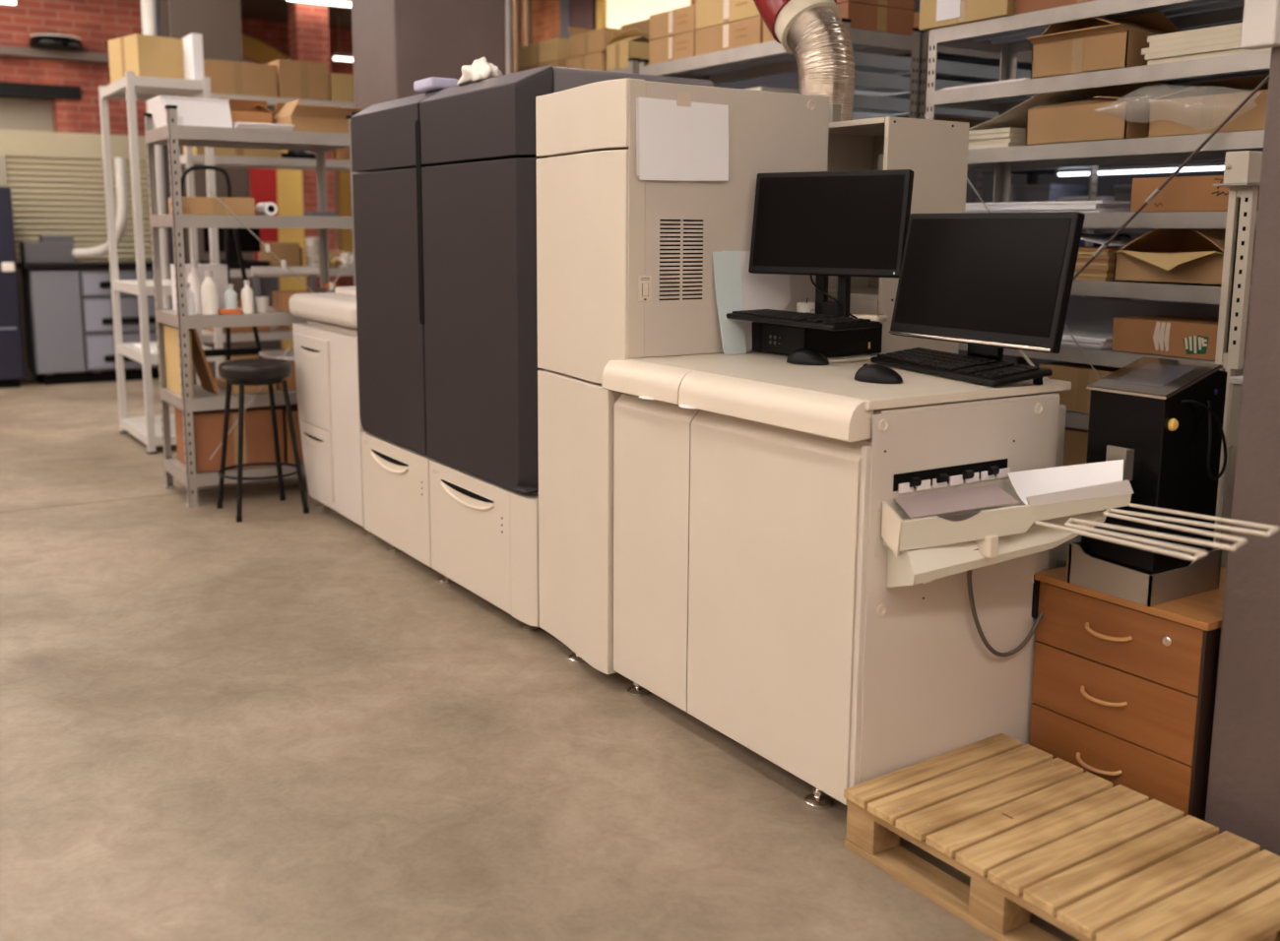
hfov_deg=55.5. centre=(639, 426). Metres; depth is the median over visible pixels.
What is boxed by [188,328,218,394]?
board
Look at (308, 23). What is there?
brick pier
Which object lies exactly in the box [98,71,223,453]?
shelf unit
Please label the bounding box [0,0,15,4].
ceiling light
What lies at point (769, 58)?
shelving rack
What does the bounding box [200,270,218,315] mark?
bottle
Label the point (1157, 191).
brace
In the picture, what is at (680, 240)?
vent
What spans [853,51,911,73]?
deck
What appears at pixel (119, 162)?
hose
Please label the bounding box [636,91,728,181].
paper sheet
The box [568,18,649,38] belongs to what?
carton
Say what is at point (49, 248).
device
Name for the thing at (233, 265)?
tray
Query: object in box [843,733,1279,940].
pallet
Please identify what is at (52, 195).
shutter
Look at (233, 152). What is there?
carton
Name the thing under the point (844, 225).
computer monitor
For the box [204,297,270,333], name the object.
carton
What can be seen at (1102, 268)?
stack
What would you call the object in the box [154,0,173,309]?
vertical pipe
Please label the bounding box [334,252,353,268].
paper
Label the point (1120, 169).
diffuser
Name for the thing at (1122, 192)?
storage box
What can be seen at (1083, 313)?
board
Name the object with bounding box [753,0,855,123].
flexible duct
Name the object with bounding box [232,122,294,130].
paper stack
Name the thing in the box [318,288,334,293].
box
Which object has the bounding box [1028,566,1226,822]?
drawer pedestal
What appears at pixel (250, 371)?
bar stool
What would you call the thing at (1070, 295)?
storage box
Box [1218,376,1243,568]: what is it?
upright post
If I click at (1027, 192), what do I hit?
storage box
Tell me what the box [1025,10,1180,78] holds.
carton
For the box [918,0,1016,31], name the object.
carton
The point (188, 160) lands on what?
shelf unit
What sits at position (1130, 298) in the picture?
storage box
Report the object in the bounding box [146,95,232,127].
box
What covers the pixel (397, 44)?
pillar
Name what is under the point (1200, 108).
carton
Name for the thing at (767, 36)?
carton
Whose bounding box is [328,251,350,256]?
box
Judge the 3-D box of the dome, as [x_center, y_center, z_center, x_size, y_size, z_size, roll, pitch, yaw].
[-5.509,-3.633,11.477,0.470,0.150,0.470,-6,11,-32]
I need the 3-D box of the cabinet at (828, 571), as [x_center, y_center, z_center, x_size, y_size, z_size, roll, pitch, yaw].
[0.733,0.414,3.093,0.828,1.045,1.916,-6,11,-32]
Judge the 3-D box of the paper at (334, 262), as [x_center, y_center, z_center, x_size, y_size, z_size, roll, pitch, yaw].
[-2.452,-1.300,9.607,0.193,0.113,0.224,8,12,40]
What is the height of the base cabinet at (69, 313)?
1.085 m
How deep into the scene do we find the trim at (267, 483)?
6.39 m
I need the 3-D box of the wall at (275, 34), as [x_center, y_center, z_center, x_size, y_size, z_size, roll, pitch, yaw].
[-9.292,-3.389,15.824,13.100,4.350,0.800,-6,11,-32]
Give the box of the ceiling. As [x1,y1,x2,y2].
[240,0,352,28]
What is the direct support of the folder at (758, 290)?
on the cabinet at (828, 571)
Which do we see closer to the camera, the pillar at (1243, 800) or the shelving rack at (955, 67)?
the pillar at (1243, 800)
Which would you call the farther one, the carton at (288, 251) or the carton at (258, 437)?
the carton at (288, 251)
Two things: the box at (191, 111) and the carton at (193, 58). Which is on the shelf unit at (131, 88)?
the carton at (193, 58)
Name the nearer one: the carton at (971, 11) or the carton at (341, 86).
the carton at (971, 11)
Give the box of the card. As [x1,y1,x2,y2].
[1081,233,1135,246]
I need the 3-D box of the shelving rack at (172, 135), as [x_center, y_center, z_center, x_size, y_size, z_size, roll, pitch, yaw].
[-2.051,-0.649,6.551,0.962,2.001,0.572,-6,11,-32]
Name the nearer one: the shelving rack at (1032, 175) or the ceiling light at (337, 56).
the shelving rack at (1032, 175)
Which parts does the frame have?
leg, leg, leg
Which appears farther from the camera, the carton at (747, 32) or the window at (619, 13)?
the window at (619, 13)
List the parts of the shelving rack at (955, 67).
shelf, post, shelf, shelf, shelf, shelf, post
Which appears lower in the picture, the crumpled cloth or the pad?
the pad
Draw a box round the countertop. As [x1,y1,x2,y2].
[627,350,1071,410]
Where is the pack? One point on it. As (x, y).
(432, 84)
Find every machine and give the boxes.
[0,186,24,388]
[1065,356,1227,606]
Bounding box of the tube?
[250,265,319,276]
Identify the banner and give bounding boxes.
[249,168,281,350]
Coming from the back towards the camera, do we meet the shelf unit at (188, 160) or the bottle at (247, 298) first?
the shelf unit at (188, 160)
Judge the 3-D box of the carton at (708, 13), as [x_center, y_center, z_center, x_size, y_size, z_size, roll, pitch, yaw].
[0.598,-2.196,6.360,0.361,0.201,0.560,-6,11,-32]
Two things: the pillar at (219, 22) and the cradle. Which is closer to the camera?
the cradle
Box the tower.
[535,77,829,674]
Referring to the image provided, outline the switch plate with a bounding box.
[638,275,651,301]
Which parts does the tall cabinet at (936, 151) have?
panel, door, panel, panel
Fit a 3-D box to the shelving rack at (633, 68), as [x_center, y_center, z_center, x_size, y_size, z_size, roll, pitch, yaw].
[-0.297,-1.077,8.036,0.512,2.396,1.712,-6,11,-32]
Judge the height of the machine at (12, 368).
1.750 m
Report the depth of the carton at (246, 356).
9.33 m
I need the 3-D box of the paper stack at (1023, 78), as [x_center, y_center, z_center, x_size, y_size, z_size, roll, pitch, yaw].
[1.546,-1.400,5.034,0.400,0.011,0.448,-6,11,-32]
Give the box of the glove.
[281,150,316,159]
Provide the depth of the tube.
6.45 m
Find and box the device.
[19,235,74,263]
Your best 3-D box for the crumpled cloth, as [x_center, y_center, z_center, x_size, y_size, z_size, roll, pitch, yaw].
[-0.580,-1.302,4.451,0.140,0.092,0.266,-6,11,-32]
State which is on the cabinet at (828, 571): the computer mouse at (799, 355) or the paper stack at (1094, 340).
the computer mouse at (799, 355)
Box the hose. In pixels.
[71,157,127,258]
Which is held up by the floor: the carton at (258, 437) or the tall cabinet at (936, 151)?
the tall cabinet at (936, 151)
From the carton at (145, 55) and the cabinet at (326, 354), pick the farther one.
the carton at (145, 55)
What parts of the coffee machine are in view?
silver frame, glass, key knob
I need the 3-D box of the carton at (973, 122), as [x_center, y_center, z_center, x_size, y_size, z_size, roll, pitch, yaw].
[1.612,-1.567,6.367,0.800,0.051,0.401,-6,11,-32]
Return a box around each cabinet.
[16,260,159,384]
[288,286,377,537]
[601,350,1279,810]
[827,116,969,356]
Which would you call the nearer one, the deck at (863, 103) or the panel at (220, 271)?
the deck at (863, 103)
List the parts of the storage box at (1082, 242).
lid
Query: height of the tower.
1.842 m
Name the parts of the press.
door, door, drawer, drawer, door, door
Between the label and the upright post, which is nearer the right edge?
the upright post
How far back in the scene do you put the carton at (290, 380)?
6.52 m
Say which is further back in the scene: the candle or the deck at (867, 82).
the deck at (867, 82)
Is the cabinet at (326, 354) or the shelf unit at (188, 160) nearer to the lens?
the cabinet at (326, 354)
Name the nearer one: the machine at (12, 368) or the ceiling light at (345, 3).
the machine at (12, 368)
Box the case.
[218,308,241,314]
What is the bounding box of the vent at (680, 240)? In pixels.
[659,219,703,300]
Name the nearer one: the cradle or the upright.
the upright
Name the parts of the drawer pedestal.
handle, handle, handle, drawer, drawer, drawer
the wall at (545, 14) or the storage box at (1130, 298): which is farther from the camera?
the wall at (545, 14)
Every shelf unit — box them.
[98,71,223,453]
[180,93,354,384]
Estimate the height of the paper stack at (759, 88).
0.197 m
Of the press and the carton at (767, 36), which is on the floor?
the press
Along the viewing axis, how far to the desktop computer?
3.67 m
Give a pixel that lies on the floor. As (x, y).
(280, 723)
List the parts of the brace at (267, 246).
rod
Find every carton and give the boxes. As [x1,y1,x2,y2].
[108,33,184,83]
[168,196,255,215]
[174,406,284,472]
[181,33,203,80]
[183,145,281,157]
[203,59,277,97]
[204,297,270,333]
[218,98,273,124]
[223,349,283,361]
[257,242,300,266]
[260,357,296,390]
[267,59,329,100]
[271,290,313,312]
[273,99,362,133]
[274,324,292,330]
[275,404,304,463]
[328,72,354,102]
[337,147,349,160]
[516,60,566,71]
[517,37,571,68]
[566,51,606,70]
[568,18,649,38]
[570,27,625,58]
[605,27,649,70]
[648,3,697,40]
[648,30,695,64]
[695,0,760,29]
[695,15,763,56]
[763,21,774,42]
[836,0,914,10]
[836,1,914,35]
[904,116,988,127]
[913,11,919,27]
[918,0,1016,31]
[1015,0,1094,14]
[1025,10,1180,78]
[1025,80,1173,145]
[1038,361,1120,413]
[1062,428,1087,466]
[1111,315,1247,360]
[1113,228,1255,285]
[1130,175,1259,212]
[1147,74,1269,137]
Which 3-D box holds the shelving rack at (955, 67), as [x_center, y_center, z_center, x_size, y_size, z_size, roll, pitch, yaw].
[1.749,-0.823,6.611,1.342,2.376,0.662,-6,11,-32]
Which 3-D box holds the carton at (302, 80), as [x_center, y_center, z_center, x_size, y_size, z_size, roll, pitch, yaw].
[-2.653,-2.643,9.377,0.380,0.281,0.451,-6,11,-32]
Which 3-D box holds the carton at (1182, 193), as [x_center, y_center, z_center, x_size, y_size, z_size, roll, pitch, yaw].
[2.030,-0.818,4.305,0.343,0.121,0.430,-6,11,-32]
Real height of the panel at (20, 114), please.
2.620 m
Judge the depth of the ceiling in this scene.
16.83 m
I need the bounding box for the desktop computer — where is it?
[751,321,882,356]
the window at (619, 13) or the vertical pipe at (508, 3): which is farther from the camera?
the window at (619, 13)
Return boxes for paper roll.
[255,201,277,215]
[305,237,319,268]
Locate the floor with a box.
[0,342,1080,940]
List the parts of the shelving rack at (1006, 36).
post, post, shelf, shelf, shelf, shelf, shelf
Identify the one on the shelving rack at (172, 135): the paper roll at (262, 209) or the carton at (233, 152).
the paper roll at (262, 209)
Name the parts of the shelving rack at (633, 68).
post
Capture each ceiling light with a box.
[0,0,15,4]
[287,0,351,6]
[332,15,353,61]
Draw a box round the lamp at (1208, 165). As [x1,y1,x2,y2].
[1054,162,1224,176]
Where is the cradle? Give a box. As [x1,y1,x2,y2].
[252,275,317,312]
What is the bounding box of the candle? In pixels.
[796,298,815,313]
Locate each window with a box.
[241,33,352,259]
[606,0,690,29]
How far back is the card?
4.63 m
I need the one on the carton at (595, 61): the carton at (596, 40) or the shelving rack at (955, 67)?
the carton at (596, 40)
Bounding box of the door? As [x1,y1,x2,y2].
[570,0,596,29]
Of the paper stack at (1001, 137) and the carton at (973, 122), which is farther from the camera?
the carton at (973, 122)
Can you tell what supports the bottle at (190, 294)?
on the shelving rack at (172, 135)
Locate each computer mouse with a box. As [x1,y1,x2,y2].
[786,347,829,365]
[854,363,902,383]
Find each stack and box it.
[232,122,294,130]
[746,86,798,93]
[939,77,1030,90]
[964,200,1131,212]
[967,128,1026,149]
[1060,328,1112,349]
[1074,246,1122,281]
[1141,22,1271,64]
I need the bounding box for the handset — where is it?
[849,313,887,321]
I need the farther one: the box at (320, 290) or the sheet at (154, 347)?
the sheet at (154, 347)
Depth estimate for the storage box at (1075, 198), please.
6.79 m
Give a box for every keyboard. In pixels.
[726,309,880,330]
[870,347,1052,386]
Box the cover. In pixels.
[258,350,294,361]
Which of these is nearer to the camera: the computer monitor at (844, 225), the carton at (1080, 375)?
the computer monitor at (844, 225)
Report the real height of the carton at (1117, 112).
0.231 m
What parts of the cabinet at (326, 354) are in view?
drawer, panel, drawer, lid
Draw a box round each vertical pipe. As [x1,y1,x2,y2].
[140,0,171,309]
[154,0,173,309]
[505,0,513,74]
[512,0,521,72]
[523,0,531,46]
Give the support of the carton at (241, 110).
on the shelving rack at (172, 135)
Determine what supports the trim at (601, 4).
attached to the wall at (545, 14)
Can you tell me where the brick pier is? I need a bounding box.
[287,0,337,293]
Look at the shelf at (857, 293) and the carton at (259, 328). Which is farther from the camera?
the carton at (259, 328)
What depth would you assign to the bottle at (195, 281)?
6.25 m
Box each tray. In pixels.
[188,259,269,269]
[214,378,276,394]
[881,479,1279,587]
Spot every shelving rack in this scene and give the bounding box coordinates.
[142,105,358,508]
[609,58,640,73]
[638,17,921,135]
[851,30,1098,297]
[924,0,1271,555]
[975,159,1224,365]
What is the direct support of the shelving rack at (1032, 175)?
on the floor
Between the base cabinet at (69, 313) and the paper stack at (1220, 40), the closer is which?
the paper stack at (1220, 40)
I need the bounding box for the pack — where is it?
[413,76,458,92]
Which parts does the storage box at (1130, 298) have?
lid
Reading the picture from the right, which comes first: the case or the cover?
the cover
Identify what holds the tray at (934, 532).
on the cabinet at (828, 571)
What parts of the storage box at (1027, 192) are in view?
lid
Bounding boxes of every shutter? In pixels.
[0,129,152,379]
[4,155,152,261]
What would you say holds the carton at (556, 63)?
on the shelving rack at (633, 68)
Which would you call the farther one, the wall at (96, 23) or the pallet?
the wall at (96, 23)
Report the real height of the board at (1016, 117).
0.122 m
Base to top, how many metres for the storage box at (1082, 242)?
0.160 m
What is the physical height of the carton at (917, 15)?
0.131 m
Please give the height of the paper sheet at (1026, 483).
0.104 m
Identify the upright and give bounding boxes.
[1213,150,1262,543]
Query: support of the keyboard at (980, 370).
on the cabinet at (828, 571)
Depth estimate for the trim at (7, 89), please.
11.54 m
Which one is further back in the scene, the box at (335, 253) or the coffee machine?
the box at (335, 253)
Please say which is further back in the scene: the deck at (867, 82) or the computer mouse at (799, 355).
the deck at (867, 82)
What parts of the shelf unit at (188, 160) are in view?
post, shelf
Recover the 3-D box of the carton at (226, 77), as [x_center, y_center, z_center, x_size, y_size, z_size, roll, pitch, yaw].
[-3.071,-2.585,9.126,0.570,0.241,0.451,-6,11,-32]
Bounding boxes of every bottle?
[186,283,194,316]
[188,260,202,314]
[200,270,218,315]
[224,284,237,309]
[241,280,254,314]
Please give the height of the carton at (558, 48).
0.136 m
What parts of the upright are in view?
bracket plate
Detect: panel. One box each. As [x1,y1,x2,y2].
[0,97,55,131]
[170,263,228,310]
[276,149,306,350]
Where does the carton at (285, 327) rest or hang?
on the shelf unit at (188, 160)
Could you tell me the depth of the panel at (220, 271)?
6.46 m
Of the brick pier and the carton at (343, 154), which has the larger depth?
the brick pier
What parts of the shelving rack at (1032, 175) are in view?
post, post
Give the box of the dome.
[28,31,83,51]
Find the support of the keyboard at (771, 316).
on the desktop computer
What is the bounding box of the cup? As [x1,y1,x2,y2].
[255,296,268,313]
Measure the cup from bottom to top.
0.082 m
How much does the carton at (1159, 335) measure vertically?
0.123 m
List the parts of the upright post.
handle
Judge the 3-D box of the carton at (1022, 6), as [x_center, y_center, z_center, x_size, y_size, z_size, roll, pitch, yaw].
[1.783,-1.677,4.574,0.361,0.201,0.620,-6,11,-32]
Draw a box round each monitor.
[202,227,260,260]
[748,169,914,319]
[889,211,1085,381]
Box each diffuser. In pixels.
[333,57,353,61]
[1058,166,1224,176]
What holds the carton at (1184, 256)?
on the shelving rack at (1006, 36)
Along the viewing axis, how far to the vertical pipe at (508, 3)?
9.12 m
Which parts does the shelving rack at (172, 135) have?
post, post, shelf, shelf, shelf, post, post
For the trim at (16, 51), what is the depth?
11.49 m
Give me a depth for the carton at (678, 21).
6.68 m
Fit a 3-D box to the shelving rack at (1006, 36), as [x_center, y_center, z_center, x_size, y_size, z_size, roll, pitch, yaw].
[1.840,-0.464,4.776,0.512,2.254,1.582,-6,11,-32]
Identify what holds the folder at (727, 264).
on the cabinet at (828, 571)
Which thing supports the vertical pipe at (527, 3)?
on the floor
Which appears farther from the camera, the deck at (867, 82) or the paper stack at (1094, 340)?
the deck at (867, 82)
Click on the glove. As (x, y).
(290, 154)
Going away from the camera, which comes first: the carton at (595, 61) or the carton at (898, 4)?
the carton at (898, 4)
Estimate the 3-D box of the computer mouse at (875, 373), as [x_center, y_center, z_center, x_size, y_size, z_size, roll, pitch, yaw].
[0.599,-0.133,3.055,0.125,0.044,0.069,6,11,31]
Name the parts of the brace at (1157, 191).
rod, rod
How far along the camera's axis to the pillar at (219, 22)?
10.43 m
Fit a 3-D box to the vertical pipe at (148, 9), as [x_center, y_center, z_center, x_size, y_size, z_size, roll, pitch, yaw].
[-4.111,-2.458,10.319,0.110,4.340,0.110,-6,11,-32]
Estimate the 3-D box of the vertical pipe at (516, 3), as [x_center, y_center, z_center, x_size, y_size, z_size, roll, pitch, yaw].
[-0.917,-2.246,9.149,0.060,4.340,0.060,-6,11,-32]
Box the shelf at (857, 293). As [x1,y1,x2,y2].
[828,287,878,300]
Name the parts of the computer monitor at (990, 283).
silver trim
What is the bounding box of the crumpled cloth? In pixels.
[456,57,502,85]
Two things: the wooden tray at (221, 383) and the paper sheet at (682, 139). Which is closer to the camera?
the paper sheet at (682, 139)
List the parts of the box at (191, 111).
lid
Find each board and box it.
[163,323,193,397]
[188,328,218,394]
[969,90,1097,129]
[1064,296,1249,332]
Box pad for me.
[303,211,336,216]
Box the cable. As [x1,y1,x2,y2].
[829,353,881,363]
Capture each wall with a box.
[0,0,146,135]
[241,17,353,286]
[504,0,696,74]
[714,0,1242,431]
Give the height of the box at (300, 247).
0.220 m
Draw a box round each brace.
[208,190,347,459]
[924,74,1269,379]
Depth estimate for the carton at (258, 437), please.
6.36 m
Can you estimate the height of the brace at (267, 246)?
1.364 m
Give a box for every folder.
[712,251,746,354]
[739,251,790,352]
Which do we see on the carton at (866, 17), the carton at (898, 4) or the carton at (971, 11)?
the carton at (898, 4)
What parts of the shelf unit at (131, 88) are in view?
post, post, shelf, shelf, shelf, shelf, post, post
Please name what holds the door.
in the wall at (545, 14)
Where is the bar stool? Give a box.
[216,358,309,522]
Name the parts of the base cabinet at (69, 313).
panel, handle, drawer, handle, drawer, drawer, handle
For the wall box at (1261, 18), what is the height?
0.420 m
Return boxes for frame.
[180,165,261,361]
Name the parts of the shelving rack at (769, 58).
post, shelf, post, post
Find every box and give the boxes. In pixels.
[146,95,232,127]
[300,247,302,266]
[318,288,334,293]
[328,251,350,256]
[1009,184,1088,202]
[1056,196,1114,201]
[1070,295,1131,300]
[1079,233,1130,247]
[1113,185,1132,201]
[1130,298,1249,307]
[1240,0,1279,50]
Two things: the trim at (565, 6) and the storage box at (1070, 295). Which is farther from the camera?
the trim at (565, 6)
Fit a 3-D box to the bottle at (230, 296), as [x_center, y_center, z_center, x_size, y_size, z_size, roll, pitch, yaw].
[-2.112,-0.657,6.280,0.064,0.150,0.064,-6,11,-32]
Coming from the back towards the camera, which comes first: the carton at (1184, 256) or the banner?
the banner
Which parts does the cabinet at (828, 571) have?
rail, door, rail, door, corner post, panel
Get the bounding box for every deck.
[852,94,909,114]
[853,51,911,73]
[854,71,910,93]
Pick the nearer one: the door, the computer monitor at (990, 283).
the computer monitor at (990, 283)
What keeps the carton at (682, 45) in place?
on the shelving rack at (769, 58)
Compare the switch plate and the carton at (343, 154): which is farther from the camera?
the carton at (343, 154)
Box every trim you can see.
[0,45,109,63]
[0,81,81,100]
[0,483,271,512]
[560,0,571,38]
[596,0,605,29]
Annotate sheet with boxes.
[133,342,203,353]
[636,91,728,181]
[1007,459,1123,505]
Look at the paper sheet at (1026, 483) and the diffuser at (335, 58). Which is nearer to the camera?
the paper sheet at (1026, 483)
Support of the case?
on the shelving rack at (172, 135)
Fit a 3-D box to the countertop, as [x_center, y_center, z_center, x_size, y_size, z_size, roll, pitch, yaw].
[0.516,-0.148,3.355,0.700,0.023,1.069,-6,11,-32]
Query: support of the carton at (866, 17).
on the shelving rack at (769, 58)
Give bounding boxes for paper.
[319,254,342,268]
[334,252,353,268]
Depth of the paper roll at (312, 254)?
9.48 m
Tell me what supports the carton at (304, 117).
on the shelving rack at (172, 135)
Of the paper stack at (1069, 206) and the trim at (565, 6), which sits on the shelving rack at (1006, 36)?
the paper stack at (1069, 206)
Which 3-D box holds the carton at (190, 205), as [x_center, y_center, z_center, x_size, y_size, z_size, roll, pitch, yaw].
[-2.211,-1.134,6.280,0.360,0.089,0.301,-6,11,-32]
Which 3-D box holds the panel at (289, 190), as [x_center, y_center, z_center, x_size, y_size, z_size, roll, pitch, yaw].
[-3.981,-2.139,13.804,0.340,2.600,0.050,-6,11,-32]
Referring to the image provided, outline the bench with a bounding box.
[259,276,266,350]
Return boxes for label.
[936,0,960,21]
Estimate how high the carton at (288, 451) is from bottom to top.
0.281 m
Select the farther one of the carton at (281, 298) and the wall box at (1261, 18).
the carton at (281, 298)
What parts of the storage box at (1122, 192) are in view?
lid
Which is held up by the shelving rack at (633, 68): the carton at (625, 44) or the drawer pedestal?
the carton at (625, 44)
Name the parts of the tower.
door, door, door, panel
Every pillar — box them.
[159,0,255,384]
[351,0,505,173]
[1205,46,1279,856]
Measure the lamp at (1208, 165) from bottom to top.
0.037 m
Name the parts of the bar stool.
leg, leg, seat, leg, leg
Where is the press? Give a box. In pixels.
[350,64,713,632]
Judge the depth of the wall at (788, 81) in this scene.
8.95 m
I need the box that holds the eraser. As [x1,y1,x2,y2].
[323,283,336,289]
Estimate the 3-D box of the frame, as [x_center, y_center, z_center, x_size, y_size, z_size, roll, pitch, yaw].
[-2.432,-0.647,7.255,0.540,1.771,0.040,-6,11,-32]

